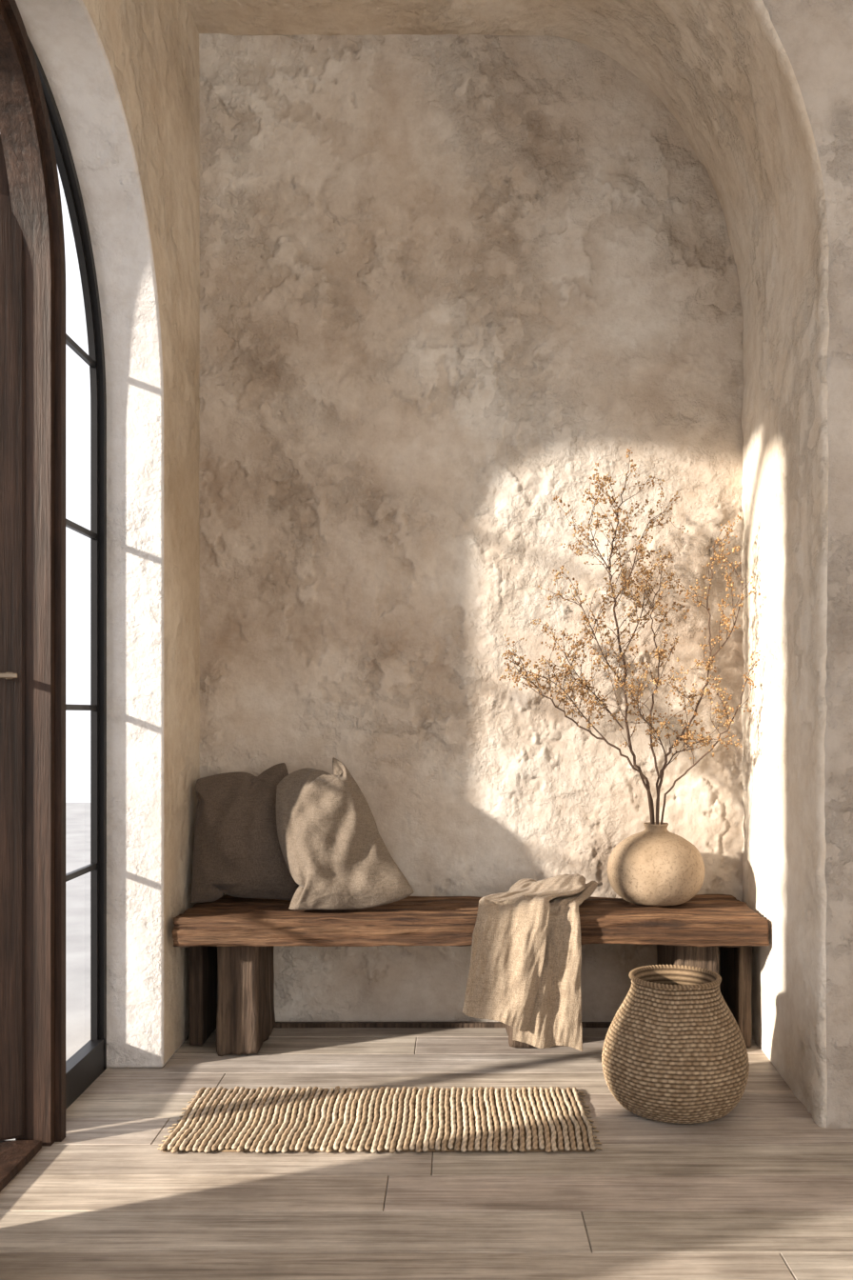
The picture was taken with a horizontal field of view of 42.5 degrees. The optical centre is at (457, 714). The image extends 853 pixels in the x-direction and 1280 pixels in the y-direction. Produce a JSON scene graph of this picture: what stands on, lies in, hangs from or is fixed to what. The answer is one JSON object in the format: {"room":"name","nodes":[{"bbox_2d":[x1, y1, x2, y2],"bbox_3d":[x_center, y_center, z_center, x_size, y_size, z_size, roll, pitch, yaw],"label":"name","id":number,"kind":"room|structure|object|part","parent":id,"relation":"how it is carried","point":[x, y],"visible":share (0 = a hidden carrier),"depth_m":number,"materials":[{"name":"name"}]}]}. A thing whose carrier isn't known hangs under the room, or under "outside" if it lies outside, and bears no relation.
{"room":"entryway","nodes":[
{"label":"entryway","id":0,"kind":"room"},
{"bbox_2d":[15,0,199,1067],"bbox_3d":[-1.021,-0.900,1.275,0.218,4.000,5.550,0,0,0],"label":"wall","id":1,"kind":"structure","parent":0,"point":[123,76],"depth_m":3.40,"materials":[{"name":"paint"}]},
{"bbox_2d":[0,0,65,1141],"bbox_3d":[-1.032,-0.281,2.415,0.027,2.761,0.872,0,0,0],"label":"trim","id":2,"kind":"structure","parent":1,"relation":"attached to","point":[10,7],"depth_m":2.82,"materials":[{"name":"brown wood"}]},
{"bbox_2d":[0,0,106,1146],"bbox_3d":[-1.081,-0.315,2.670,0.093,2.829,1.458,0,0,0],"label":"window","id":3,"kind":"structure","parent":1,"relation":"in","point":[65,162],"depth_m":2.79,"materials":[{"name":"black metal"}]},
{"bbox_2d":[0,135,24,1140],"bbox_3d":[-1.275,-0.269,2.722,0.370,2.688,0.040,0,0,-26],"label":"panel","id":4,"kind":"object","parent":3,"relation":"attached to","point":[4,183],"visible":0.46,"depth_m":2.78,"materials":[{"name":"brown wood"}]},
{"bbox_2d":[0,672,17,678],"bbox_3d":[-1.135,-0.097,2.720,0.080,0.013,0.015,0,0,-26],"label":"handle","id":5,"kind":"object","parent":4,"relation":"attached to","point":[2,674],"visible":1,"depth_m":2.72,"materials":[{"name":"metal"}]},
{"bbox_2d":[0,193,22,1139],"bbox_3d":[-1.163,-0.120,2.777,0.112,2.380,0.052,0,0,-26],"label":"door","id":6,"kind":"structure","parent":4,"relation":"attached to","point":[10,231],"depth_m":2.76,"materials":[{"name":"brown wood"}]},
{"bbox_3d":[-1.115,-0.312,2.670,0.020,2.784,1.408,0,0,0],"label":"frame","id":7,"kind":"part","parent":3,"relation":"part of","materials":[{"name":"black metal"}]},
{"bbox_2d":[65,333,95,367],"bbox_3d":[-1.114,-1.070,3.123,0.014,0.017,0.525,0,0,0],"label":"bar","id":8,"kind":"object","parent":3,"relation":"attached to","point":[70,342],"visible":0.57,"depth_m":3.23,"materials":[{"name":"black metal"}]},
{"bbox_2d":[65,518,96,539],"bbox_3d":[-1.114,-0.546,3.123,0.014,0.017,0.525,0,0,0],"label":"bar","id":9,"kind":"object","parent":3,"relation":"attached to","point":[70,524],"visible":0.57,"depth_m":3.23,"materials":[{"name":"black metal"}]},
{"bbox_2d":[65,862,96,881],"bbox_3d":[-1.114,0.466,3.123,0.014,0.017,0.525,0,0,0],"label":"bar","id":10,"kind":"object","parent":3,"relation":"attached to","point":[80,871],"visible":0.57,"depth_m":3.22,"materials":[{"name":"black metal"}]},
{"bbox_2d":[65,703,96,710],"bbox_3d":[-1.114,-0.020,3.123,0.014,0.017,0.525,0,0,0],"label":"bar","id":11,"kind":"object","parent":3,"relation":"attached to","point":[68,707],"visible":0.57,"depth_m":3.22,"materials":[{"name":"black metal"}]},
{"bbox_3d":[-1.107,1.050,3.123,0.039,0.100,0.525,0,0,0],"label":"bottom rail","id":12,"kind":"part","parent":3,"relation":"part of","materials":[{"name":"black metal"}]},
{"bbox_2d":[0,1027,852,1279],"bbox_3d":[1.235,1.115,1.304,4.730,0.030,5.609,0,0,0],"label":"floor","id":13,"kind":"structure","parent":0,"point":[759,1190],"depth_m":2.54,"materials":[{"name":"brown wood"}]},
{"bbox_2d":[0,1140,41,1191],"bbox_3d":[-1.175,1.089,2.390,0.250,0.022,0.770,0,0,0],"label":"threshold","id":14,"kind":"object","parent":13,"relation":"on","point":[14,1154],"visible":1,"depth_m":2.68,"materials":[{"name":"brown wood"}]},
{"bbox_2d":[157,1085,602,1153],"bbox_3d":[-0.197,1.092,2.968,1.143,0.017,0.480,0,0,0],"label":"jute rug","id":15,"kind":"object","parent":13,"relation":"on","point":[220,1119],"visible":1,"depth_m":2.93,"materials":[{"name":"beige wicker"}]},
{"bbox_2d":[173,894,767,1056],"bbox_3d":[0.043,0.868,3.639,1.874,0.474,0.451,0,0,0],"label":"wooden bench","id":16,"kind":"object","parent":13,"relation":"on","point":[233,938],"visible":0.63,"depth_m":3.51,"materials":[{"name":"brown wood"}]},
{"bbox_2d":[190,762,299,902],"bbox_3d":[-0.698,0.400,3.730,0.388,0.461,0.188,0,0,0],"label":"cushion","id":17,"kind":"object","parent":16,"relation":"on","point":[237,852],"visible":0.88,"depth_m":3.67,"materials":[{"name":"brown fabric"}]},
{"bbox_3d":[-0.707,0.912,3.680,0.142,0.382,0.345,0,0,0],"label":"leg","id":18,"kind":"part","parent":16,"relation":"part of","materials":[{"name":"brown wood"}]},
{"bbox_2d":[275,757,413,909],"bbox_3d":[-0.374,0.387,3.599,0.464,0.486,0.241,0,0,0],"label":"cushion","id":19,"kind":"object","parent":16,"relation":"on","point":[332,846],"visible":1,"depth_m":3.54,"materials":[{"name":"beige fabric"}]},
{"bbox_3d":[0.043,0.680,3.639,1.874,0.099,0.451,0,0,0],"label":"seat","id":20,"kind":"part","parent":16,"relation":"part of","materials":[{"name":"brown wood"}]},
{"bbox_3d":[0.236,0.914,3.722,0.139,0.374,0.251,0,0,0],"label":"leg","id":21,"kind":"part","parent":16,"relation":"part of","materials":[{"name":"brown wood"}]},
{"bbox_2d":[462,873,599,1051],"bbox_3d":[0.306,0.790,3.550,0.313,0.501,0.613,0,0,30],"label":"throw","id":22,"kind":"object","parent":16,"relation":"on","point":[526,964],"visible":1,"depth_m":3.37,"materials":[{"name":"beige fabric"}]},
{"bbox_2d":[606,821,704,906],"bbox_3d":[0.669,0.499,3.684,0.323,0.265,0.326,0,0,0],"label":"clay vase","id":23,"kind":"object","parent":16,"relation":"on","point":[654,866],"visible":0.96,"depth_m":3.57,"materials":[{"name":"beige ceramic"}]},
{"bbox_2d":[499,447,760,824],"bbox_3d":[0.560,-0.209,3.635,0.844,1.379,0.386,0,0,4],"label":"dried branches","id":24,"kind":"object","parent":23,"relation":"in","point":[686,737],"visible":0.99,"depth_m":3.65,"materials":[{"name":"brown plant"}]},
{"bbox_3d":[0.769,0.914,3.679,0.152,0.382,0.348,0,0,0],"label":"leg","id":25,"kind":"part","parent":16,"relation":"part of","materials":[{"name":"brown wood"}]},
{"bbox_2d":[601,964,749,1123],"bbox_3d":[0.609,0.913,3.071,0.407,0.369,0.406,0,0,-22],"label":"woven basket","id":26,"kind":"object","parent":13,"relation":"on","point":[674,1050],"visible":1,"depth_m":2.93,"materials":[{"name":"beige wicker"}]},
{"bbox_2d":[199,33,744,1021],"bbox_3d":[0.035,-0.710,3.880,2.330,3.620,0.025,0,0,0],"label":"wall","id":27,"kind":"structure","parent":0,"point":[447,280],"depth_m":3.88,"materials":[{"name":"paint"}]},
{"bbox_2d":[216,1021,611,1027],"bbox_3d":[0.045,1.092,3.850,1.890,0.016,0.018,0,0,0],"label":"baseboard","id":28,"kind":"structure","parent":27,"relation":"attached to","point":[275,1024],"depth_m":3.84,"materials":[{"name":"brown wood"}]},
{"bbox_2d":[186,0,852,1128],"bbox_3d":[1.303,-0.903,3.409,4.612,4.007,1.015,0,0,0],"label":"wall niche","id":29,"kind":"object","parent":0,"point":[761,90],"visible":0.97,"depth_m":3.20,"materials":[{"name":"paint"}]},
{"label":"outside","id":30,"kind":"structure","parent":0,"visible":0},
{"bbox_2d":[8,802,90,1139],"bbox_3d":[-7.570,1.240,2.500,12.860,0.220,23.000,0,0,0],"label":"ground","id":31,"kind":"structure","parent":30,"point":[77,814],"depth_m":5.71,"materials":[{"name":"stone"}]}
]}

